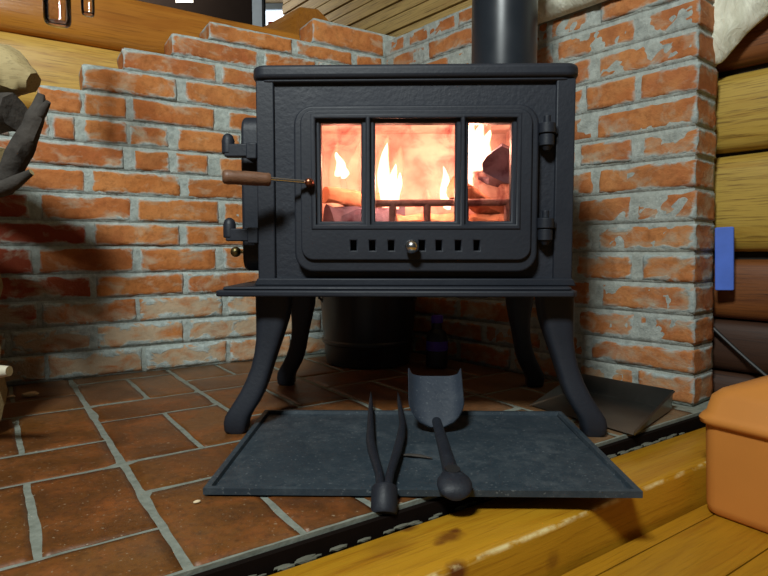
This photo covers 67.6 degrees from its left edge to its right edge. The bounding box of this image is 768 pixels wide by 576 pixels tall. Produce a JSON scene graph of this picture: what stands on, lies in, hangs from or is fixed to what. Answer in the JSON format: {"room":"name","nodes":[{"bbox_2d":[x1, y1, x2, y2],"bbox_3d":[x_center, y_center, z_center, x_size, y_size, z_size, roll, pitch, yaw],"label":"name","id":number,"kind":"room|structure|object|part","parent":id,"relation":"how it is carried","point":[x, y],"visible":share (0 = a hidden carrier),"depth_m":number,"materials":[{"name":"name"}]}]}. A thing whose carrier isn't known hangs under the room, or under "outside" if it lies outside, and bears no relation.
{"room":"log cabin living room","nodes":[
{"label":"log cabin living room","id":0,"kind":"room"},
{"bbox_2d":[0,0,299,108],"bbox_3d":[-1.091,-0.301,1.883,1.900,1.340,0.159,-2,4,-32],"label":"wall","id":1,"kind":"structure","parent":0,"point":[57,55],"depth_m":1.85,"materials":[{"name":"brown wood"}]},
{"bbox_2d":[0,18,395,385],"bbox_3d":[-0.717,-0.354,1.919,1.823,1.240,0.136,-2,4,-32],"label":"wall","id":2,"kind":"structure","parent":0,"point":[115,255],"depth_m":1.82,"materials":[{"name":"brick"}]},
{"bbox_2d":[266,0,282,2],"bbox_3d":[0.048,-2.299,1.705,6.400,0.050,6.900,0,4,1],"label":"ceiling","id":3,"kind":"structure","parent":0,"point":[267,1],"depth_m":4.98,"materials":[{"name":"beige wood"}]},
{"bbox_2d":[42,0,71,28],"bbox_3d":[-0.786,-1.441,1.331,0.061,1.616,0.061,0,4,1],"label":"glass","id":4,"kind":"object","parent":3,"relation":"hanging from","point":[56,23],"visible":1,"depth_m":1.38,"materials":[{"name":"glass"}]},
{"bbox_2d":[81,0,94,16],"bbox_3d":[-0.711,-1.451,1.329,0.031,1.595,0.031,0,4,1],"label":"glass","id":5,"kind":"object","parent":3,"relation":"hanging from","point":[84,13],"visible":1,"depth_m":1.38,"materials":[{"name":"glass"}]},
{"bbox_2d":[0,352,709,575],"bbox_3d":[-0.648,0.333,1.671,2.802,0.101,2.053,-3,4,-34],"label":"floor","id":6,"kind":"structure","parent":0,"point":[101,475],"depth_m":1.05,"materials":[{"name":"tile"}]},
{"bbox_2d":[0,392,3,420],"bbox_3d":[-1.009,0.253,1.175,0.387,0.125,0.127,0,4,1],"label":"log","id":7,"kind":"object","parent":6,"relation":"on","point":[1,399],"visible":1,"depth_m":1.22,"materials":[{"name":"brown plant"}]},
{"bbox_3d":[-1.008,0.129,1.170,0.386,0.125,0.124,0,4,1],"label":"log","id":8,"kind":"object","parent":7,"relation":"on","visible":0},
{"bbox_3d":[-1.004,0.005,1.161,0.386,0.127,0.126,0,4,1],"label":"log","id":9,"kind":"object","parent":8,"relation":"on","visible":0},
{"bbox_3d":[-1.012,-0.117,1.152,0.386,0.125,0.127,0,4,1],"label":"log","id":10,"kind":"object","parent":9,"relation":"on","visible":0},
{"bbox_2d":[0,147,4,160],"bbox_3d":[-0.914,-0.248,1.176,0.317,0.084,0.074,0,4,7],"label":"birch log","id":11,"kind":"object","parent":10,"relation":"on","point":[2,149],"visible":0.12,"depth_m":1.14,"materials":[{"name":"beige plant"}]},
{"bbox_2d":[0,92,27,133],"bbox_3d":[-0.906,-0.346,1.179,0.334,0.108,0.103,0,4,7],"label":"log","id":12,"kind":"object","parent":11,"relation":"on","point":[12,109],"visible":0.83,"depth_m":1.15,"materials":[{"name":"grey wood"}]},
{"bbox_2d":[0,43,40,96],"bbox_3d":[-0.893,-0.476,1.215,0.364,0.158,0.134,0,4,8],"label":"log","id":13,"kind":"object","parent":12,"relation":"on","point":[18,77],"visible":0.9,"depth_m":1.17,"materials":[{"name":"brown wood"}]},
{"bbox_2d":[0,169,33,196],"bbox_3d":[-0.749,-0.187,1.059,0.208,0.063,0.033,0,4,-3],"label":"bare branch","id":14,"kind":"object","parent":10,"relation":"on","point":[8,185],"visible":1,"depth_m":1.05,"materials":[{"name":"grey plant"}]},
{"bbox_2d":[0,93,50,197],"bbox_3d":[-0.733,-0.269,1.113,0.207,0.211,0.051,0,4,7],"label":"branch","id":15,"kind":"object","parent":10,"relation":"on","point":[21,148],"visible":0.91,"depth_m":1.09,"materials":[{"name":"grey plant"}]},
{"bbox_2d":[0,377,7,404],"bbox_3d":[-1.085,0.244,1.307,0.386,0.125,0.125,0,4,1],"label":"log","id":16,"kind":"object","parent":6,"relation":"on","point":[3,387],"visible":0.67,"depth_m":1.35,"materials":[{"name":"brown wood"}]},
{"bbox_3d":[-1.101,0.121,1.298,0.386,0.127,0.127,0,4,1],"label":"log","id":17,"kind":"object","parent":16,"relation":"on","visible":0},
{"bbox_2d":[0,274,2,296],"bbox_3d":[-1.084,-0.003,1.286,0.385,0.128,0.128,0,4,1],"label":"log","id":18,"kind":"object","parent":17,"relation":"on","point":[1,282],"visible":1,"depth_m":1.34,"materials":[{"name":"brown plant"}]},
{"bbox_2d":[0,365,12,377],"bbox_3d":[-0.859,0.169,1.072,0.330,0.062,0.056,0,4,1],"label":"birch log","id":19,"kind":"object","parent":6,"relation":"on","point":[5,371],"visible":1,"depth_m":1.06,"materials":[{"name":"beige wood"}]},
{"bbox_2d":[22,391,38,396],"bbox_3d":[-0.947,0.284,1.536,0.041,0.016,0.024,-2,4,-27],"label":"chip","id":20,"kind":"object","parent":6,"relation":"on","point":[31,393],"visible":1,"depth_m":1.53,"materials":[{"name":"brown wood"}]},
{"bbox_2d":[318,297,416,368],"bbox_3d":[-0.055,0.116,2.029,0.364,0.288,0.354,0,4,1],"label":"bucket","id":21,"kind":"object","parent":6,"relation":"on","point":[359,332],"visible":0.73,"depth_m":1.89,"materials":[{"name":"black metal"}]},
{"bbox_2d":[366,391,405,514],"bbox_3d":[0.001,0.308,1.159,0.087,0.057,0.608,0,4,1],"label":"tongs","id":22,"kind":"object","parent":6,"relation":"on","point":[384,494],"visible":0.96,"depth_m":0.95,"materials":[{"name":"metal"}]},
{"bbox_2d":[371,482,397,514],"bbox_3d":[0.001,0.326,0.883,0.041,0.057,0.056,0,4,1],"label":"socket","id":23,"kind":"object","parent":22,"relation":"attached to","point":[384,495],"depth_m":0.87,"materials":[{"name":"metal"}]},
{"bbox_2d":[216,63,606,436],"bbox_3d":[0.064,-0.088,1.389,0.825,0.777,0.576,0,4,1],"label":"wood stove","id":24,"kind":"object","parent":6,"relation":"on","point":[401,131],"visible":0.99,"depth_m":1.21,"materials":[{"name":"metal"}]},
{"bbox_3d":[-0.331,-0.083,1.312,0.040,0.024,0.024,0,4,1],"label":"latch knob","id":25,"kind":"part","parent":24,"relation":"part of","materials":[{"name":"gold metal"}]},
{"bbox_3d":[-0.289,-0.219,1.412,0.048,0.345,0.280,0,4,1],"label":"door","id":26,"kind":"part","parent":24,"relation":"part of","materials":[{"name":"metal"}]},
{"bbox_3d":[-0.275,0.161,1.264,0.160,0.297,0.084,-2,4,-23],"label":"leg","id":27,"kind":"part","parent":24,"relation":"part of","materials":[{"name":"metal"}]},
{"bbox_3d":[-0.199,-0.217,1.157,0.086,0.012,0.008,-2,4,-23],"label":"latch rod","id":28,"kind":"part","parent":24,"relation":"part of","materials":[{"name":"metal"}]},
{"bbox_3d":[-0.253,0.136,1.647,0.120,0.297,0.106,0,4,1],"label":"leg","id":29,"kind":"part","parent":24,"relation":"part of","materials":[{"name":"metal"}]},
{"bbox_2d":[216,281,576,296],"bbox_3d":[0.032,-0.007,1.411,0.749,0.020,0.483,0,4,1],"label":"shelf","id":30,"kind":"object","parent":24,"relation":"attached to","point":[253,288],"depth_m":1.18,"materials":[{"name":"metal"}]},
{"bbox_3d":[0.057,-0.085,1.179,0.029,0.029,0.042,0,4,1],"label":"air knob","id":31,"kind":"part","parent":24,"relation":"part of","materials":[{"name":"metal"}]},
{"bbox_3d":[0.070,-0.447,1.412,0.673,0.007,0.441,0,4,1],"label":"moulding","id":32,"kind":"part","parent":24,"relation":"part of","materials":[{"name":"metal"}]},
{"bbox_3d":[0.064,-0.222,1.224,0.624,0.431,0.014,0,4,1],"label":"plate","id":33,"kind":"part","parent":24,"relation":"part of","materials":[{"name":"metal"}]},
{"bbox_3d":[0.070,-0.464,1.410,0.684,0.029,0.453,0,4,1],"label":"plate","id":34,"kind":"part","parent":24,"relation":"part of","materials":[{"name":"metal"}]},
{"bbox_3d":[0.069,-0.026,1.428,0.682,0.016,0.424,0,4,1],"label":"moulding","id":35,"kind":"part","parent":24,"relation":"part of","materials":[{"name":"metal"}]},
{"bbox_3d":[0.064,-0.222,1.214,0.667,0.428,0.013,0,4,1],"label":"moulding","id":36,"kind":"part","parent":24,"relation":"part of","materials":[{"name":"metal"}]},
{"bbox_3d":[0.066,-0.206,1.204,0.506,0.344,0.028,0,4,1],"label":"door","id":37,"kind":"part","parent":24,"relation":"part of","materials":[{"name":"metal"}]},
{"bbox_3d":[0.065,-0.212,1.186,0.476,0.308,0.008,0,4,1],"label":"door panel","id":38,"kind":"part","parent":24,"relation":"part of","materials":[{"name":"metal"}]},
{"bbox_2d":[477,143,509,186],"bbox_3d":[0.279,-0.294,1.400,0.092,0.100,0.225,0,4,6],"label":"log","id":39,"kind":"object","parent":24,"relation":"in","point":[493,170],"visible":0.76,"depth_m":1.30,"materials":[{"name":"brown wood"}]},
{"bbox_2d":[471,0,537,63],"bbox_3d":[0.310,-1.369,1.432,0.182,1.772,0.182,0,4,1],"label":"flue pipe","id":40,"kind":"object","parent":24,"relation":"on","point":[503,31],"visible":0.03,"depth_m":1.41,"materials":[{"name":"metal"}]},
{"bbox_3d":[0.402,0.137,1.630,0.120,0.297,0.106,0,4,1],"label":"leg","id":41,"kind":"part","parent":24,"relation":"part of","materials":[{"name":"metal"}]},
{"bbox_3d":[0.404,0.162,1.246,0.160,0.297,0.084,2,4,26],"label":"leg","id":42,"kind":"part","parent":24,"relation":"part of","materials":[{"name":"metal"}]},
{"bbox_3d":[0.076,-0.142,1.393,0.477,0.027,0.290,0,4,1],"label":"bed","id":43,"kind":"object","parent":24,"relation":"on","visible":0},
{"bbox_2d":[323,204,404,220],"bbox_3d":[-0.043,-0.171,1.416,0.218,0.079,0.073,-2,4,-31],"label":"log","id":44,"kind":"object","parent":43,"relation":"on","point":[343,213],"visible":0.35,"depth_m":1.37,"materials":[{"name":"brown wood"}]},
{"bbox_2d":[322,187,397,206],"bbox_3d":[-0.057,-0.218,1.412,0.215,0.050,0.046,-3,5,-40],"label":"log","id":45,"kind":"object","parent":44,"relation":"on","point":[345,197],"visible":0.61,"depth_m":1.36,"materials":[{"name":"brown wood"}]},
{"bbox_2d":[396,212,503,220],"bbox_3d":[0.166,-0.149,1.390,0.285,0.068,0.070,0,4,-3],"label":"log","id":46,"kind":"object","parent":43,"relation":"on","point":[448,216],"visible":0.23,"depth_m":1.36,"materials":[{"name":"orange wood"}]},
{"bbox_2d":[446,176,503,214],"bbox_3d":[0.230,-0.209,1.384,0.216,0.107,0.059,-3,5,-42],"label":"log","id":47,"kind":"object","parent":43,"relation":"on","point":[473,192],"visible":0.44,"depth_m":1.35,"materials":[{"name":"brown wood"}]},
{"bbox_2d":[203,410,642,497],"bbox_3d":[0.063,0.310,1.133,0.700,0.014,0.453,0,4,1],"label":"mat","id":48,"kind":"object","parent":6,"relation":"on","point":[284,452],"visible":0.88,"depth_m":1.06,"materials":[{"name":"stone"}]},
{"bbox_2d":[401,453,432,458],"bbox_3d":[0.061,0.310,1.063,0.060,0.006,0.011,1,4,12],"label":"wood splinter","id":49,"kind":"object","parent":48,"relation":"on","point":[409,454],"visible":0.88,"depth_m":1.06,"materials":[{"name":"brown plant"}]},
{"bbox_2d":[408,368,471,500],"bbox_3d":[0.108,0.251,1.079,0.119,0.119,0.427,0,4,1],"label":"shovel","id":50,"kind":"object","parent":48,"relation":"on","point":[436,402],"visible":1,"depth_m":1.22,"materials":[{"name":"metal"}]},
{"bbox_3d":[0.112,0.235,1.245,0.119,0.110,0.095,0,4,1],"label":"blade","id":51,"kind":"part","parent":50,"relation":"part of","materials":[{"name":"metal"}]},
{"bbox_2d":[426,315,447,368],"bbox_3d":[0.178,0.179,1.931,0.074,0.175,0.074,0,4,1],"label":"bottle","id":52,"kind":"object","parent":6,"relation":"on","point":[436,339],"visible":1,"depth_m":1.91,"materials":[{"name":"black glass"}]},
{"bbox_2d":[250,432,684,575],"bbox_3d":[0.113,0.359,0.931,1.408,0.007,0.016,-3,4,-35],"label":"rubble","id":53,"kind":"object","parent":6,"relation":"on","point":[307,558],"visible":0.67,"depth_m":0.87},
{"bbox_2d":[530,374,674,434],"bbox_3d":[0.534,0.273,1.407,0.272,0.048,0.315,-3,5,-38],"label":"pan","id":54,"kind":"object","parent":6,"relation":"on","point":[626,407],"visible":0.78,"depth_m":1.44,"materials":[{"name":"metal"}]},
{"bbox_2d":[282,0,471,36],"bbox_3d":[0.650,-1.573,1.750,0.040,1.334,3.650,-3,5,-41],"label":"boards","id":55,"kind":"object","parent":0,"point":[394,18],"visible":0.16,"depth_m":2.50,"materials":[{"name":"grey wood"}]},
{"bbox_2d":[264,7,327,33],"bbox_3d":[-0.542,-1.220,2.930,0.242,0.248,0.689,-3,5,-41],"label":"trim","id":56,"kind":"structure","parent":55,"relation":"attached to","point":[293,21],"depth_m":2.64,"materials":[{"name":"brown wood"}]},
{"bbox_2d":[384,0,717,405],"bbox_3d":[0.404,-0.340,1.924,0.137,1.210,1.287,-3,5,-41],"label":"wall","id":57,"kind":"structure","parent":0,"point":[643,243],"depth_m":1.53,"materials":[{"name":"brick"}]},
{"bbox_2d":[538,0,606,23],"bbox_3d":[0.618,-0.823,1.592,0.172,0.085,0.420,-3,5,-41],"label":"sheepskin","id":58,"kind":"object","parent":57,"relation":"on","point":[548,10],"visible":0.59,"depth_m":1.64,"materials":[{"name":"fur"}]},
{"bbox_2d":[561,504,767,575],"bbox_3d":[-0.428,0.468,0.830,4.600,0.060,4.000,-3,4,-34],"label":"floor","id":59,"kind":"structure","parent":0,"point":[700,542],"depth_m":0.94,"materials":[{"name":"brown wood"}]},
{"bbox_2d":[137,0,265,25],"bbox_3d":[-1.268,-0.898,3.669,0.970,2.300,0.370,0,4,1],"label":"tall cabinet","id":60,"kind":"object","parent":59,"relation":"on","point":[240,11],"visible":0.02,"depth_m":3.43,"materials":[{"name":"black wood"}]},
{"bbox_2d":[176,0,192,2],"bbox_3d":[-1.191,-1.746,3.424,0.105,0.085,0.002,0,4,1],"label":"paper note","id":61,"kind":"object","parent":60,"relation":"attached to","point":[177,1],"visible":1,"depth_m":3.43,"materials":[{"name":"white paper"}]},
{"bbox_2d":[252,0,263,26],"bbox_3d":[-0.732,-1.055,3.380,0.056,2.650,0.060,0,4,1],"label":"trim","id":62,"kind":"structure","parent":59,"relation":"on","point":[257,5],"depth_m":3.32,"materials":[{"name":"grey paint"}]},
{"bbox_2d":[699,375,767,532],"bbox_3d":[0.834,0.288,0.985,0.324,0.278,0.444,-3,4,-34],"label":"storage box","id":63,"kind":"object","parent":59,"relation":"on","point":[735,417],"visible":1,"depth_m":1.02,"materials":[{"name":"orange plastic"}]},
{"bbox_3d":[0.834,0.203,0.980,0.324,0.108,0.444,-3,4,-34],"label":"lid","id":64,"kind":"part","parent":63,"relation":"part of","materials":[{"name":"orange plastic"}]},
{"bbox_2d":[711,16,767,393],"bbox_3d":[1.014,-0.260,1.487,0.158,1.312,2.650,-3,5,-41],"label":"wall","id":65,"kind":"structure","parent":0,"point":[740,314],"depth_m":1.49,"materials":[{"name":"brown wood"}]},
{"bbox_2d":[191,415,705,575],"bbox_3d":[-0.062,0.392,0.823,2.800,0.092,0.010,-3,4,-34],"label":"trim","id":66,"kind":"structure","parent":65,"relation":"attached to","point":[265,562],"depth_m":0.84,"materials":[{"name":"black metal"}]},
{"bbox_2d":[269,427,706,575],"bbox_3d":[-0.084,0.444,0.717,2.900,0.152,0.130,-3,4,-34],"label":"wooden beam","id":67,"kind":"structure","parent":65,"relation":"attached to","point":[501,536],"depth_m":0.89,"materials":[{"name":"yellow wood"}]},
{"bbox_2d":[715,227,734,289],"bbox_3d":[0.876,-0.075,1.476,0.047,0.163,0.020,3,5,36],"label":"box","id":68,"kind":"object","parent":65,"relation":"attached to","point":[724,236],"visible":1,"depth_m":1.47,"materials":[{"name":"plastic"}]},
{"bbox_2d":[711,0,767,63],"bbox_3d":[0.938,-0.882,1.336,0.040,0.631,0.420,-3,5,-41],"label":"sheepskin","id":69,"kind":"object","parent":65,"relation":"hanging from","point":[734,19],"visible":0.52,"depth_m":1.43,"materials":[{"name":"fur"}]},
{"bbox_2d":[713,326,767,375],"bbox_3d":[0.977,0.215,1.414,0.010,0.309,0.426,-3,5,-41],"label":"power cable","id":70,"kind":"object","parent":65,"relation":"attached to","point":[715,330],"visible":0.68,"depth_m":1.48,"materials":[{"name":"black rubber"}]},
{"bbox_3d":[-0.363,-1.197,5.195,7.400,2.700,0.100,0,4,1],"label":"wall","id":71,"kind":"structure","parent":0,"visible":0},
{"bbox_2d":[266,3,283,24],"bbox_3d":[-1.125,-1.966,5.080,0.820,1.050,0.050,0,4,1],"label":"window","id":72,"kind":"structure","parent":71,"relation":"in","point":[273,10],"depth_m":5.05,"materials":[{"name":"grey paint"}]},
{"bbox_3d":[-1.125,-1.966,5.080,0.820,1.050,0.050,0,4,1],"label":"frame","id":73,"kind":"part","parent":72,"relation":"part of","materials":[{"name":"grey paint"}]},
{"bbox_3d":[-1.124,-1.966,5.090,0.720,0.950,0.010,0,4,1],"label":"pane","id":74,"kind":"part","parent":72,"relation":"part of","materials":[{"name":"glass"}]}
]}

